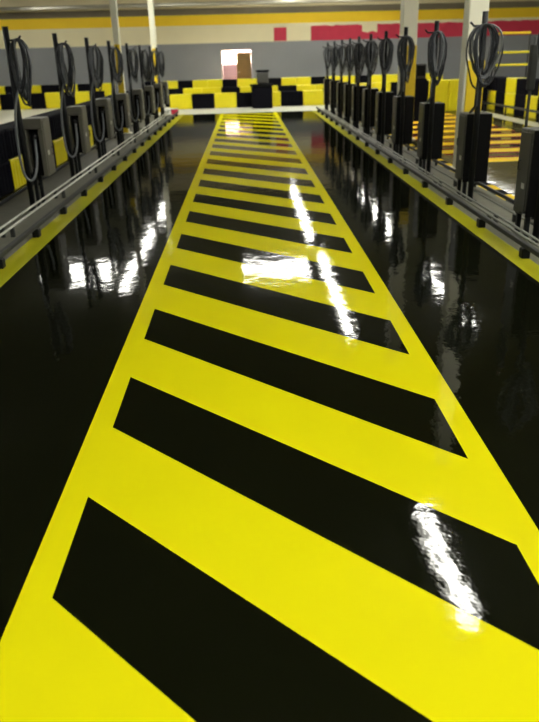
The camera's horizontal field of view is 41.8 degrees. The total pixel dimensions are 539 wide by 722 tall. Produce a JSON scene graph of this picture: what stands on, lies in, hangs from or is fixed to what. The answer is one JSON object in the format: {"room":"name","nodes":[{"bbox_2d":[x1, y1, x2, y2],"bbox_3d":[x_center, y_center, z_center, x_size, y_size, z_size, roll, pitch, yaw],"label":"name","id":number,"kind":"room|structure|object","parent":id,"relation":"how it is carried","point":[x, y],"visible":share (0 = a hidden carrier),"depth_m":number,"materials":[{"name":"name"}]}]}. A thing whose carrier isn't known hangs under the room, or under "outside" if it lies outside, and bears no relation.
{"room":"indoor go-kart track","nodes":[
{"label":"indoor go-kart track","id":0,"kind":"room"},
{"bbox_2d":[222,50,250,63],"bbox_3d":[-1.740,-16.420,39.327,3.200,2.500,0.100,-2,23,-1],"label":"wall","id":1,"kind":"structure","parent":0,"point":[228,57],"depth_m":39.08,"materials":[{"name":"white paint"}]},
{"bbox_2d":[223,64,251,78],"bbox_3d":[-1.716,-15.792,39.319,3.200,1.350,0.390,-2,23,-1],"label":"wall","id":2,"kind":"structure","parent":0,"point":[232,74],"depth_m":39.02,"materials":[{"name":"paint"}]},
{"bbox_2d":[0,104,538,721],"bbox_3d":[0.345,-6.620,19.490,34.000,0.001,51.000,-2,23,-1],"label":"floor","id":3,"kind":"structure","parent":0,"point":[269,398],"depth_m":3.26,"materials":[{"name":"yellow paint"}]},
{"bbox_2d":[0,94,13,109],"bbox_3d":[-10.387,-10.324,28.126,0.572,0.580,0.420,-4,23,-6],"label":"block","id":4,"kind":"object","parent":3,"relation":"on","point":[6,100],"visible":0.8,"depth_m":27.94,"materials":[{"name":"black plastic"}]},
{"bbox_2d":[0,160,14,198],"bbox_3d":[-3.709,-2.403,9.391,0.380,0.420,0.792,-2,23,-1],"label":"block","id":5,"kind":"object","parent":3,"relation":"on","point":[6,177],"visible":1,"depth_m":9.46,"materials":[{"name":"black plastic"}]},
{"bbox_2d":[0,129,9,162],"bbox_3d":[-3.720,-2.781,9.229,0.380,0.400,0.792,-2,23,-1],"label":"block","id":6,"kind":"object","parent":5,"relation":"on","point":[4,153],"visible":1,"depth_m":9.42,"materials":[{"name":"black plastic"}]},
{"bbox_2d":[9,154,26,189],"bbox_3d":[-3.736,-2.717,10.126,0.380,0.420,0.792,-2,23,-1],"label":"block","id":7,"kind":"object","parent":3,"relation":"on","point":[19,180],"visible":0.41,"depth_m":9.94,"materials":[{"name":"yellow plastic"}]},
{"bbox_2d":[0,124,21,158],"bbox_3d":[-3.747,-3.095,9.964,0.380,0.400,0.792,-2,23,-1],"label":"block","id":8,"kind":"object","parent":7,"relation":"on","point":[9,129],"visible":0.48,"depth_m":9.78,"materials":[{"name":"black plastic"}]},
{"bbox_2d":[19,95,31,108],"bbox_3d":[-9.812,-10.368,28.190,0.572,0.580,0.420,-4,23,-6],"label":"block","id":9,"kind":"object","parent":3,"relation":"on","point":[22,106],"visible":0.23,"depth_m":28.06,"materials":[{"name":"yellow plastic"}]},
{"bbox_2d":[2,26,55,210],"bbox_3d":[-2.787,-2.819,8.292,0.314,2.000,0.582,-2,23,-1],"label":"station","id":10,"kind":"object","parent":3,"relation":"on","point":[37,149],"visible":1,"depth_m":8.25,"materials":[{"name":"metal"}]},
{"bbox_2d":[31,85,41,92],"bbox_3d":[-10.514,-11.887,31.527,0.792,0.780,0.420,-2,23,-1],"label":"block","id":11,"kind":"object","parent":3,"relation":"on","point":[35,88],"visible":0.18,"depth_m":31.26,"materials":[{"name":"yellow plastic"}]},
{"bbox_2d":[31,93,45,108],"bbox_3d":[-9.237,-10.412,28.254,0.572,0.580,0.420,-4,23,-6],"label":"block","id":12,"kind":"object","parent":3,"relation":"on","point":[38,101],"visible":0.92,"depth_m":28.08,"materials":[{"name":"black plastic"}]},
{"bbox_2d":[41,85,59,92],"bbox_3d":[-9.715,-11.917,31.544,0.792,0.780,0.420,-2,23,-1],"label":"block","id":13,"kind":"object","parent":3,"relation":"on","point":[45,88],"visible":0.38,"depth_m":31.26,"materials":[{"name":"black plastic"}]},
{"bbox_2d":[45,92,59,107],"bbox_3d":[-8.663,-10.456,28.318,0.572,0.580,0.420,-4,23,-6],"label":"block","id":14,"kind":"object","parent":3,"relation":"on","point":[52,99],"visible":0.85,"depth_m":28.13,"materials":[{"name":"yellow plastic"}]},
{"bbox_2d":[53,137,67,165],"bbox_3d":[-3.818,-3.660,12.332,0.380,0.420,0.792,-2,23,-1],"label":"block","id":15,"kind":"object","parent":3,"relation":"on","point":[60,151],"visible":0.42,"depth_m":12.26,"materials":[{"name":"yellow plastic"}]},
{"bbox_2d":[30,113,62,140],"bbox_3d":[-3.829,-4.038,12.170,0.380,0.400,0.792,-2,23,-1],"label":"block","id":16,"kind":"object","parent":15,"relation":"on","point":[55,118],"visible":0.44,"depth_m":12.07,"materials":[{"name":"black plastic"}]},
{"bbox_2d":[64,92,75,106],"bbox_3d":[-8.088,-10.501,28.382,0.572,0.580,0.420,-4,23,-6],"label":"block","id":17,"kind":"object","parent":3,"relation":"on","point":[70,100],"visible":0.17,"depth_m":28.21,"materials":[{"name":"black plastic"}]},
{"bbox_2d":[52,33,90,180],"bbox_3d":[-2.862,-3.681,10.309,0.308,2.000,0.576,-2,23,-1],"label":"station","id":18,"kind":"object","parent":3,"relation":"on","point":[77,132],"visible":1,"depth_m":10.26,"materials":[{"name":"metal"}]},
{"bbox_2d":[0,113,151,204],"bbox_3d":[-3.418,-3.728,12.209,0.030,0.620,22.600,-2,23,-1],"label":"rail","id":19,"kind":"object","parent":3,"relation":"on","point":[23,189],"visible":0.35,"depth_m":11.03,"materials":[{"name":"grey metal"}]},
{"bbox_2d":[75,91,89,103],"bbox_3d":[-7.513,-10.545,28.446,0.572,0.580,0.420,-4,23,-6],"label":"block","id":20,"kind":"object","parent":3,"relation":"on","point":[82,96],"visible":0.56,"depth_m":28.23,"materials":[{"name":"yellow plastic"}]},
{"bbox_2d":[0,112,166,237],"bbox_3d":[-2.900,-3.495,12.273,0.036,0.113,22.500,-2,23,-1],"label":"conduit","id":21,"kind":"object","parent":3,"relation":"on","point":[54,191],"visible":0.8,"depth_m":9.35,"materials":[{"name":"metal"}]},
{"bbox_2d":[0,112,169,236],"bbox_3d":[-2.800,-3.498,12.275,0.036,0.113,22.500,-2,23,-1],"label":"conduit","id":22,"kind":"object","parent":3,"relation":"on","point":[11,228],"visible":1,"depth_m":9.19,"materials":[{"name":"metal"}]},
{"bbox_2d":[77,84,95,91],"bbox_3d":[-8.117,-11.978,31.577,0.792,0.780,0.420,-2,23,-1],"label":"block","id":23,"kind":"object","parent":3,"relation":"on","point":[81,87],"visible":0.33,"depth_m":31.30,"materials":[{"name":"black plastic"}]},
{"bbox_2d":[0,111,178,268],"bbox_3d":[-2.552,-3.535,12.323,0.070,0.130,22.600,-2,23,-1],"label":"rail","id":24,"kind":"object","parent":3,"relation":"on","point":[36,232],"visible":1,"depth_m":8.35,"materials":[{"name":"metal"}]},
{"bbox_2d":[88,125,93,145],"bbox_3d":[-3.900,-4.603,14.537,0.380,0.420,0.792,-2,23,-1],"label":"block","id":25,"kind":"object","parent":3,"relation":"on","point":[89,126],"visible":0.15,"depth_m":14.75,"materials":[{"name":"yellow plastic"}]},
{"bbox_2d":[71,105,90,125],"bbox_3d":[-3.910,-4.981,14.375,0.380,0.400,0.792,-2,23,-1],"label":"block","id":26,"kind":"object","parent":25,"relation":"on","point":[87,106],"visible":0.27,"depth_m":14.56,"materials":[{"name":"black plastic"}]},
{"bbox_2d":[89,91,104,98],"bbox_3d":[-6.938,-10.589,28.510,0.572,0.580,0.420,-4,23,-6],"label":"block","id":27,"kind":"object","parent":3,"relation":"on","point":[98,94],"visible":0.34,"depth_m":28.27,"materials":[{"name":"black plastic"}]},
{"bbox_2d":[84,38,114,161],"bbox_3d":[-2.934,-4.526,12.285,0.314,2.000,0.593,-2,23,-1],"label":"station","id":28,"kind":"object","parent":3,"relation":"on","point":[103,121],"visible":1,"depth_m":12.23,"materials":[{"name":"metal"}]},
{"bbox_2d":[96,83,115,95],"bbox_3d":[-7.317,-12.008,31.594,0.792,0.780,0.420,-2,23,-1],"label":"block","id":29,"kind":"object","parent":3,"relation":"on","point":[106,87],"visible":0.31,"depth_m":31.34,"materials":[{"name":"yellow plastic"}]},
{"bbox_2d":[107,41,131,147],"bbox_3d":[-3.004,-5.356,14.227,0.314,2.000,0.560,-2,23,-1],"label":"station","id":30,"kind":"object","parent":3,"relation":"on","point":[120,101],"visible":0.99,"depth_m":14.16,"materials":[{"name":"rubber"}]},
{"bbox_2d":[109,0,132,133],"bbox_3d":[-3.594,-7.926,16.392,0.270,5.050,0.270,-2,23,-1],"label":"steel column","id":31,"kind":"structure","parent":3,"relation":"on","point":[113,3],"depth_m":16.47,"materials":[{"name":"white metal"}]},
{"bbox_2d":[125,43,145,136],"bbox_3d":[-3.083,-6.253,16.326,0.313,2.000,0.595,-2,23,-1],"label":"station","id":32,"kind":"object","parent":3,"relation":"on","point":[136,96],"visible":0.98,"depth_m":16.27,"materials":[{"name":"metal"}]},
{"bbox_2d":[138,45,155,128],"bbox_3d":[-3.155,-7.078,18.256,0.316,2.000,0.601,-2,23,-1],"label":"station","id":33,"kind":"object","parent":3,"relation":"on","point":[149,99],"visible":0.96,"depth_m":18.19,"materials":[{"name":"rubber"}]},
{"bbox_2d":[144,70,158,114],"bbox_3d":[-3.839,-8.712,22.903,0.340,1.380,0.300,-2,23,-1],"label":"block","id":34,"kind":"object","parent":3,"relation":"on","point":[148,82],"visible":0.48,"depth_m":22.65,"materials":[{"name":"black plastic"}]},
{"bbox_2d":[147,0,160,112],"bbox_3d":[-3.822,-10.794,23.101,0.290,5.050,0.290,-2,23,-1],"label":"steel column","id":35,"kind":"structure","parent":3,"relation":"on","point":[149,2],"depth_m":23.00,"materials":[{"name":"white metal"}]},
{"bbox_2d":[148,46,163,121],"bbox_3d":[-3.222,-7.903,20.186,0.319,2.000,0.592,-2,23,-1],"label":"station","id":36,"kind":"object","parent":3,"relation":"on","point":[158,91],"visible":0.96,"depth_m":20.12,"materials":[{"name":"metal"}]},
{"bbox_2d":[155,47,169,117],"bbox_3d":[-3.285,-8.576,21.761,0.316,2.000,0.574,-2,23,-1],"label":"station","id":37,"kind":"object","parent":3,"relation":"on","point":[166,94],"visible":0.81,"depth_m":21.70,"materials":[{"name":"rubber"}]},
{"bbox_2d":[168,81,177,88],"bbox_3d":[-4.143,-11.368,29.808,0.612,0.840,0.420,-2,23,-1],"label":"block","id":38,"kind":"object","parent":3,"relation":"on","point":[171,84],"visible":0.27,"depth_m":29.52,"materials":[{"name":"yellow plastic"}]},
{"bbox_2d":[165,88,182,106],"bbox_3d":[-3.635,-10.074,27.007,0.712,0.640,0.380,-2,23,-1],"label":"block","id":39,"kind":"object","parent":3,"relation":"on","point":[177,90],"visible":0.41,"depth_m":26.76,"materials":[{"name":"black plastic"}]},
{"bbox_2d":[169,94,192,108],"bbox_3d":[-3.188,-9.376,25.526,0.792,0.500,0.420,-2,23,-1],"label":"block","id":40,"kind":"object","parent":3,"relation":"on","point":[181,101],"visible":0.86,"depth_m":25.34,"materials":[{"name":"yellow plastic"}]},
{"bbox_2d":[178,80,192,88],"bbox_3d":[-3.524,-11.392,29.821,0.612,0.840,0.420,-2,23,-1],"label":"block","id":41,"kind":"object","parent":3,"relation":"on","point":[188,83],"visible":0.41,"depth_m":29.54,"materials":[{"name":"black plastic"}]},
{"bbox_2d":[183,88,201,93],"bbox_3d":[-2.916,-10.101,27.022,0.712,0.640,0.380,-2,23,-1],"label":"block","id":42,"kind":"object","parent":3,"relation":"on","point":[185,90],"visible":0.42,"depth_m":26.77,"materials":[{"name":"yellow plastic"}]},
{"bbox_2d":[193,80,207,87],"bbox_3d":[-2.904,-11.415,29.834,0.612,0.840,0.420,-2,23,-1],"label":"block","id":43,"kind":"object","parent":3,"relation":"on","point":[196,83],"visible":0.42,"depth_m":29.54,"materials":[{"name":"yellow plastic"}]},
{"bbox_2d":[192,93,214,108],"bbox_3d":[-2.389,-9.407,25.543,0.792,0.500,0.420,-2,23,-1],"label":"block","id":44,"kind":"object","parent":3,"relation":"on","point":[202,100],"visible":0.99,"depth_m":25.36,"materials":[{"name":"black plastic"}]},
{"bbox_2d":[202,87,220,92],"bbox_3d":[-2.197,-10.129,27.037,0.712,0.640,0.380,-2,23,-1],"label":"block","id":45,"kind":"object","parent":3,"relation":"on","point":[210,89],"visible":0.44,"depth_m":26.78,"materials":[{"name":"yellow plastic"}]},
{"bbox_2d":[207,79,222,87],"bbox_3d":[-2.285,-11.439,29.847,0.612,0.840,0.420,-2,23,-1],"label":"block","id":46,"kind":"object","parent":3,"relation":"on","point":[211,83],"visible":0.39,"depth_m":29.55,"materials":[{"name":"yellow plastic"}]},
{"bbox_2d":[214,92,236,107],"bbox_3d":[-1.589,-9.437,25.560,0.792,0.500,0.420,-2,23,-1],"label":"block","id":47,"kind":"object","parent":3,"relation":"on","point":[222,100],"visible":1,"depth_m":25.38,"materials":[{"name":"yellow plastic"}]},
{"bbox_2d":[222,79,236,86],"bbox_3d":[-1.665,-11.463,29.860,0.612,0.840,0.420,-2,23,-1],"label":"block","id":48,"kind":"object","parent":3,"relation":"on","point":[225,82],"visible":0.42,"depth_m":29.57,"materials":[{"name":"black plastic"}]},
{"bbox_2d":[221,87,239,97],"bbox_3d":[-1.477,-10.156,27.052,0.712,0.640,0.380,-2,23,-1],"label":"block","id":49,"kind":"object","parent":3,"relation":"on","point":[223,89],"visible":0.43,"depth_m":26.80,"materials":[{"name":"black plastic"}]},
{"bbox_2d":[236,92,251,107],"bbox_3d":[-0.790,-9.467,25.576,0.792,0.500,0.420,-2,23,-1],"label":"block","id":50,"kind":"object","parent":3,"relation":"on","point":[244,99],"visible":0.63,"depth_m":25.39,"materials":[{"name":"black plastic"}]},
{"bbox_2d":[237,79,251,86],"bbox_3d":[-1.046,-11.486,29.873,0.612,0.840,0.420,-2,23,-1],"label":"block","id":51,"kind":"object","parent":3,"relation":"on","point":[240,82],"visible":0.41,"depth_m":29.57,"materials":[{"name":"yellow plastic"}]},
{"bbox_2d":[240,86,250,91],"bbox_3d":[-0.758,-10.183,27.067,0.712,0.640,0.380,-2,23,-1],"label":"block","id":52,"kind":"object","parent":3,"relation":"on","point":[243,88],"visible":0.27,"depth_m":26.82,"materials":[{"name":"yellow plastic"}]},
{"bbox_2d":[250,83,272,108],"bbox_3d":[-0.264,-9.266,24.702,0.800,0.790,0.620,-2,23,-1],"label":"storage bin","id":53,"kind":"object","parent":3,"relation":"on","point":[262,98],"visible":1,"depth_m":24.44,"materials":[{"name":"black plastic"}]},
{"bbox_2d":[256,70,268,83],"bbox_3d":[-0.241,-9.842,24.457,0.460,0.440,0.440,-2,23,-1],"label":"storage bin","id":54,"kind":"object","parent":53,"relation":"on","point":[262,75],"visible":1,"depth_m":24.27,"materials":[{"name":"black plastic"}]},
{"bbox_2d":[268,78,280,85],"bbox_3d":[0.193,-11.533,29.898,0.612,0.840,0.420,-2,23,-1],"label":"block","id":55,"kind":"object","parent":3,"relation":"on","point":[275,81],"visible":0.29,"depth_m":29.60,"materials":[{"name":"black plastic"}]},
{"bbox_2d":[272,91,280,106],"bbox_3d":[0.009,-9.498,25.593,0.792,0.500,0.420,-2,23,-1],"label":"block","id":56,"kind":"object","parent":3,"relation":"on","point":[276,95],"visible":0.36,"depth_m":25.41,"materials":[{"name":"yellow plastic"}]},
{"bbox_2d":[278,85,296,91],"bbox_3d":[0.681,-10.238,27.097,0.712,0.640,0.380,-2,23,-1],"label":"block","id":57,"kind":"object","parent":3,"relation":"on","point":[280,87],"visible":0.41,"depth_m":26.84,"materials":[{"name":"black plastic"}]},
{"bbox_2d":[281,77,295,84],"bbox_3d":[0.812,-11.557,29.911,0.612,0.840,0.420,-2,23,-1],"label":"block","id":58,"kind":"object","parent":3,"relation":"on","point":[289,80],"visible":0.41,"depth_m":29.62,"materials":[{"name":"yellow plastic"}]},
{"bbox_2d":[281,90,302,105],"bbox_3d":[0.808,-9.528,25.609,0.792,0.500,0.420,-2,23,-1],"label":"block","id":59,"kind":"object","parent":3,"relation":"on","point":[288,98],"visible":0.98,"depth_m":25.42,"materials":[{"name":"black plastic"}]},
{"bbox_2d":[296,77,310,84],"bbox_3d":[1.432,-11.580,29.924,0.612,0.840,0.420,-2,23,-1],"label":"block","id":60,"kind":"object","parent":3,"relation":"on","point":[299,80],"visible":0.4,"depth_m":29.63,"materials":[{"name":"yellow plastic"}]},
{"bbox_2d":[297,84,315,90],"bbox_3d":[1.400,-10.265,27.111,0.712,0.640,0.380,-2,23,-1],"label":"block","id":61,"kind":"object","parent":3,"relation":"on","point":[310,86],"visible":0.37,"depth_m":26.86,"materials":[{"name":"yellow plastic"}]},
{"bbox_2d":[303,90,323,105],"bbox_3d":[1.608,-9.559,25.626,0.792,0.500,0.420,-2,23,-1],"label":"block","id":62,"kind":"object","parent":3,"relation":"on","point":[310,97],"visible":0.94,"depth_m":25.44,"materials":[{"name":"yellow plastic"}]},
{"bbox_2d":[311,76,325,83],"bbox_3d":[2.051,-11.604,29.937,0.612,0.840,0.420,-2,23,-1],"label":"block","id":63,"kind":"object","parent":3,"relation":"on","point":[314,80],"visible":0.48,"depth_m":29.65,"materials":[{"name":"black plastic"}]},
{"bbox_2d":[322,42,330,111],"bbox_3d":[1.827,-8.875,22.110,0.378,2.000,0.544,-2,23,-1],"label":"station","id":64,"kind":"object","parent":3,"relation":"on","point":[327,60],"visible":0.84,"depth_m":21.99,"materials":[{"name":"rubber"}]},
{"bbox_2d":[329,41,339,115],"bbox_3d":[1.885,-8.207,20.547,0.378,2.000,0.546,-2,23,-1],"label":"station","id":65,"kind":"object","parent":3,"relation":"on","point":[333,83],"visible":0.91,"depth_m":20.46,"materials":[{"name":"metal"}]},
{"bbox_2d":[336,40,347,119],"bbox_3d":[1.945,-7.540,18.988,0.374,2.000,0.548,-2,23,-1],"label":"station","id":66,"kind":"object","parent":3,"relation":"on","point":[340,85],"visible":0.83,"depth_m":18.92,"materials":[{"name":"metal"}]},
{"bbox_2d":[343,38,354,124],"bbox_3d":[2.011,-6.954,17.616,0.355,2.000,0.579,1,23,7],"label":"station","id":67,"kind":"object","parent":3,"relation":"on","point":[347,107],"visible":0.81,"depth_m":17.53,"materials":[{"name":"rubber"}]},
{"bbox_2d":[343,76,354,82],"bbox_3d":[3.290,-11.651,29.962,0.612,0.840,0.420,-2,23,-1],"label":"block","id":68,"kind":"object","parent":3,"relation":"on","point":[345,78],"visible":0.29,"depth_m":29.66,"materials":[{"name":"yellow plastic"}]},
{"bbox_2d":[351,36,365,129],"bbox_3d":[2.043,-6.379,16.272,0.378,2.000,0.549,-2,23,-1],"label":"station","id":69,"kind":"object","parent":3,"relation":"on","point":[358,51],"visible":0.94,"depth_m":16.20,"materials":[{"name":"rubber"}]},
{"bbox_2d":[361,34,378,136],"bbox_3d":[2.116,-5.760,14.822,0.355,2.000,0.557,1,23,7],"label":"station","id":70,"kind":"object","parent":3,"relation":"on","point":[368,103],"visible":0.96,"depth_m":14.78,"materials":[{"name":"rubber"}]},
{"bbox_2d":[372,82,390,91],"bbox_3d":[4.277,-10.375,27.171,0.712,0.640,0.380,-2,23,-1],"label":"block","id":71,"kind":"object","parent":3,"relation":"on","point":[378,85],"visible":0.32,"depth_m":26.93,"materials":[{"name":"yellow plastic"}]},
{"bbox_2d":[374,31,393,145],"bbox_3d":[2.154,-5.106,13.294,0.378,2.000,0.530,-2,23,-1],"label":"station","id":72,"kind":"object","parent":3,"relation":"on","point":[383,110],"visible":0.98,"depth_m":13.29,"materials":[{"name":"metal"}]},
{"bbox_2d":[391,82,397,95],"bbox_3d":[4.997,-10.402,27.186,0.712,0.640,0.380,-2,23,-1],"label":"block","id":73,"kind":"object","parent":3,"relation":"on","point":[393,84],"visible":0.19,"depth_m":26.96,"materials":[{"name":"black plastic"}]},
{"bbox_2d":[391,27,414,157],"bbox_3d":[2.229,-4.443,11.740,0.355,2.000,0.566,1,23,7],"label":"station","id":74,"kind":"object","parent":3,"relation":"on","point":[403,106],"visible":1,"depth_m":11.73,"materials":[{"name":"rubber"}]},
{"bbox_2d":[397,0,418,139],"bbox_3d":[2.699,-6.904,13.580,0.410,5.050,0.410,-2,23,-1],"label":"steel column","id":75,"kind":"structure","parent":3,"relation":"on","point":[409,8],"depth_m":13.65,"materials":[{"name":"white metal"}]},
{"bbox_2d":[413,63,426,119],"bbox_3d":[3.904,-7.036,18.465,0.340,1.380,0.300,-2,23,-1],"label":"control box","id":76,"kind":"object","parent":3,"relation":"on","point":[420,79],"visible":0.59,"depth_m":18.28,"materials":[{"name":"black plastic"}]},
{"bbox_2d":[316,107,538,258],"bbox_3d":[1.904,-3.705,12.415,0.070,0.130,22.600,-2,23,-1],"label":"rail","id":77,"kind":"object","parent":3,"relation":"on","point":[524,251],"visible":1,"depth_m":7.94,"materials":[{"name":"metal"}]},
{"bbox_2d":[321,108,538,247],"bbox_3d":[2.041,-3.673,12.379,0.036,0.092,22.500,-2,23,-1],"label":"conduit","id":78,"kind":"object","parent":3,"relation":"on","point":[490,216],"visible":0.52,"depth_m":8.16,"materials":[{"name":"metal"}]},
{"bbox_2d":[323,108,538,241],"bbox_3d":[2.111,-3.676,12.381,0.036,0.092,22.500,-2,23,-1],"label":"conduit","id":79,"kind":"object","parent":3,"relation":"on","point":[497,216],"visible":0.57,"depth_m":8.39,"materials":[{"name":"metal"}]},
{"bbox_2d":[329,108,533,224],"bbox_3d":[2.306,-3.683,12.385,0.036,0.092,22.500,-2,23,-1],"label":"conduit","id":80,"kind":"object","parent":3,"relation":"on","point":[390,143],"visible":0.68,"depth_m":9.19,"materials":[{"name":"metal"}]},
{"bbox_2d":[417,21,447,174],"bbox_3d":[2.278,-3.672,9.938,0.378,2.000,0.535,-2,23,-1],"label":"station","id":81,"kind":"object","parent":3,"relation":"on","point":[430,126],"visible":1,"depth_m":9.95,"materials":[{"name":"metal"}]},
{"bbox_2d":[428,80,448,110],"bbox_3d":[5.004,-7.951,21.161,0.592,0.880,0.420,-2,23,-1],"label":"block","id":82,"kind":"object","parent":3,"relation":"on","point":[441,91],"visible":0.39,"depth_m":20.94,"materials":[{"name":"yellow plastic"}]},
{"bbox_2d":[350,116,533,218],"bbox_3d":[2.534,-3.724,12.430,0.030,0.120,22.600,-2,23,-1],"label":"rail","id":83,"kind":"object","parent":3,"relation":"on","point":[408,146],"visible":0.44,"depth_m":9.11,"materials":[{"name":"grey metal"}]},
{"bbox_2d":[447,79,458,110],"bbox_3d":[5.604,-7.974,21.173,0.592,0.880,0.420,-2,23,-1],"label":"block","id":84,"kind":"object","parent":3,"relation":"on","point":[453,86],"visible":0.47,"depth_m":20.98,"materials":[{"name":"yellow plastic"}]},
{"bbox_2d":[450,0,489,168],"bbox_3d":[2.842,-5.196,9.582,0.390,5.050,0.390,-2,23,-1],"label":"steel column","id":85,"kind":"structure","parent":3,"relation":"on","point":[473,9],"depth_m":9.93,"materials":[{"name":"white metal"}]},
{"bbox_2d":[455,11,503,201],"bbox_3d":[2.331,-2.862,8.045,0.411,2.000,0.564,-2,23,-1],"label":"station","id":86,"kind":"object","parent":3,"relation":"on","point":[474,129],"visible":1,"depth_m":8.04,"materials":[{"name":"metal"}]},
{"bbox_2d":[481,82,488,109],"bbox_3d":[6.203,-7.997,21.186,0.592,0.880,0.420,-2,23,-1],"label":"block","id":87,"kind":"object","parent":3,"relation":"on","point":[485,90],"visible":0.11,"depth_m":21.03,"materials":[{"name":"black plastic"}]},
{"bbox_2d":[487,90,495,110],"bbox_3d":[6.794,-7.789,21.079,0.420,0.550,0.792,-2,23,-1],"label":"block","id":88,"kind":"object","parent":3,"relation":"on","point":[491,94],"visible":0.41,"depth_m":20.99,"materials":[{"name":"yellow plastic"}]},
{"bbox_2d":[488,76,507,90],"bbox_3d":[6.782,-8.217,20.895,0.420,0.380,0.792,-2,23,-1],"label":"block","id":89,"kind":"object","parent":88,"relation":"on","point":[492,86],"visible":0.3,"depth_m":20.75,"materials":[{"name":"black plastic"}]},
{"bbox_2d":[494,91,505,112],"bbox_3d":[6.821,-7.474,20.344,0.420,0.550,0.792,-2,23,-1],"label":"block","id":90,"kind":"object","parent":3,"relation":"on","point":[500,96],"visible":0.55,"depth_m":20.30,"materials":[{"name":"black plastic"}]},
{"bbox_2d":[496,77,511,91],"bbox_3d":[6.809,-7.903,20.160,0.420,0.380,0.792,-2,23,-1],"label":"block","id":91,"kind":"object","parent":90,"relation":"on","point":[501,81],"visible":0.54,"depth_m":20.10,"materials":[{"name":"black plastic"}]},
{"bbox_2d":[504,92,516,114],"bbox_3d":[6.848,-7.160,19.609,0.420,0.550,0.792,-2,23,-1],"label":"block","id":92,"kind":"object","parent":3,"relation":"on","point":[509,97],"visible":0.48,"depth_m":19.54,"materials":[{"name":"yellow plastic"}]},
{"bbox_2d":[506,77,523,92],"bbox_3d":[6.836,-7.588,19.425,0.420,0.380,0.792,-2,23,-1],"label":"block","id":93,"kind":"object","parent":92,"relation":"on","point":[511,83],"visible":0.5,"depth_m":19.40,"materials":[{"name":"yellow plastic"}]},
{"bbox_2d":[482,101,538,123],"bbox_3d":[6.448,-5.681,16.526,0.060,0.280,9.400,-2,23,-1],"label":"guard rail","id":94,"kind":"object","parent":3,"relation":"on","point":[484,102],"visible":0.92,"depth_m":18.92,"materials":[{"name":"black metal"}]},
{"bbox_2d":[494,31,530,77],"bbox_3d":[9.448,-11.593,27.554,1.300,2.300,0.110,-2,23,-1],"label":"rack","id":95,"kind":"object","parent":3,"relation":"on","point":[523,32],"visible":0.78,"depth_m":27.35,"materials":[{"name":"metal"}]},
{"bbox_2d":[513,94,525,116],"bbox_3d":[6.875,-6.846,18.873,0.420,0.550,0.792,-2,23,-1],"label":"block","id":96,"kind":"object","parent":3,"relation":"on","point":[520,99],"visible":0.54,"depth_m":18.83,"materials":[{"name":"black plastic"}]},
{"bbox_2d":[516,78,538,94],"bbox_3d":[6.863,-7.274,18.690,0.420,0.380,0.792,-2,23,-1],"label":"block","id":97,"kind":"object","parent":96,"relation":"on","point":[521,82],"visible":0.52,"depth_m":18.67,"materials":[{"name":"black plastic"}]},
{"bbox_2d":[513,33,538,242],"bbox_3d":[2.413,-2.066,6.180,0.386,2.000,0.583,-2,23,-1],"label":"station","id":98,"kind":"object","parent":3,"relation":"on","point":[526,199],"visible":0.95,"depth_m":6.39,"materials":[{"name":"rubber"}]},
{"bbox_2d":[515,37,537,212],"bbox_3d":[2.523,-2.253,6.965,0.070,1.720,0.070,-2,23,-1],"label":"slim post","id":99,"kind":"object","parent":3,"relation":"on","point":[533,56],"visible":0.55,"depth_m":6.73,"materials":[{"name":"metal"}]},
{"bbox_2d":[524,95,538,118],"bbox_3d":[6.903,-6.532,18.138,0.420,0.550,0.792,-2,23,-1],"label":"block","id":100,"kind":"object","parent":3,"relation":"on","point":[534,99],"visible":0.66,"depth_m":18.00,"materials":[{"name":"yellow plastic"}]},
{"bbox_2d":[527,79,538,95],"bbox_3d":[6.890,-6.960,17.955,0.420,0.380,0.792,-2,23,-1],"label":"block","id":101,"kind":"object","parent":100,"relation":"on","point":[535,92],"visible":0.52,"depth_m":17.75,"materials":[{"name":"black plastic"}]},
{"bbox_2d":[0,0,538,92],"bbox_3d":[-0.408,-17.343,36.183,34.109,6.600,0.004,-4,23,-5],"label":"wall","id":102,"kind":"structure","parent":0,"point":[285,40],"depth_m":36.38,"materials":[{"name":"grey paint"}]},
{"bbox_2d":[221,49,252,79],"bbox_3d":[-1.684,-15.188,36.980,1.628,2.080,0.247,-3,23,-3],"label":"trim","id":103,"kind":"structure","parent":102,"relation":"attached to","point":[230,49],"depth_m":36.65,"materials":[{"name":"white paint"}]},
{"bbox_2d":[236,52,251,78],"bbox_3d":[-1.323,-15.133,37.018,0.760,1.930,0.122,-2,23,-1],"label":"door","id":104,"kind":"structure","parent":102,"relation":"in","point":[243,59],"depth_m":36.90,"materials":[{"name":"brown wood"}]},
{"bbox_2d":[355,75,366,82],"bbox_3d":[3.909,-11.675,29.975,0.612,0.840,0.420,-2,23,-1],"label":"block","id":105,"kind":"object","parent":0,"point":[363,78],"visible":0.18,"depth_m":29.68,"materials":[{"name":"black plastic"}]},
{"bbox_2d":[371,75,381,82],"bbox_3d":[4.529,-11.698,29.988,0.612,0.840,0.420,-2,23,-1],"label":"block","id":106,"kind":"object","parent":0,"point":[375,78],"visible":0.24,"depth_m":29.70,"materials":[{"name":"yellow plastic"}]},
{"bbox_2d":[386,74,397,81],"bbox_3d":[5.148,-11.722,30.001,0.612,0.840,0.420,-2,23,-1],"label":"block","id":107,"kind":"object","parent":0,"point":[390,77],"visible":0.24,"depth_m":29.71,"materials":[{"name":"yellow plastic"}]},
{"bbox_3d":[-16.827,-9.003,17.837,0.200,6.600,51.000,-2,23,-1],"label":"wall","id":108,"kind":"structure","parent":0,"visible":0},
{"bbox_2d":[0,0,400,11],"bbox_3d":[-0.371,-17.399,34.253,34.000,0.180,0.250,-2,23,-1],"label":"trim","id":109,"kind":"structure","parent":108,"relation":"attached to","point":[251,2],"depth_m":34.06,"materials":[{"name":"metal"}]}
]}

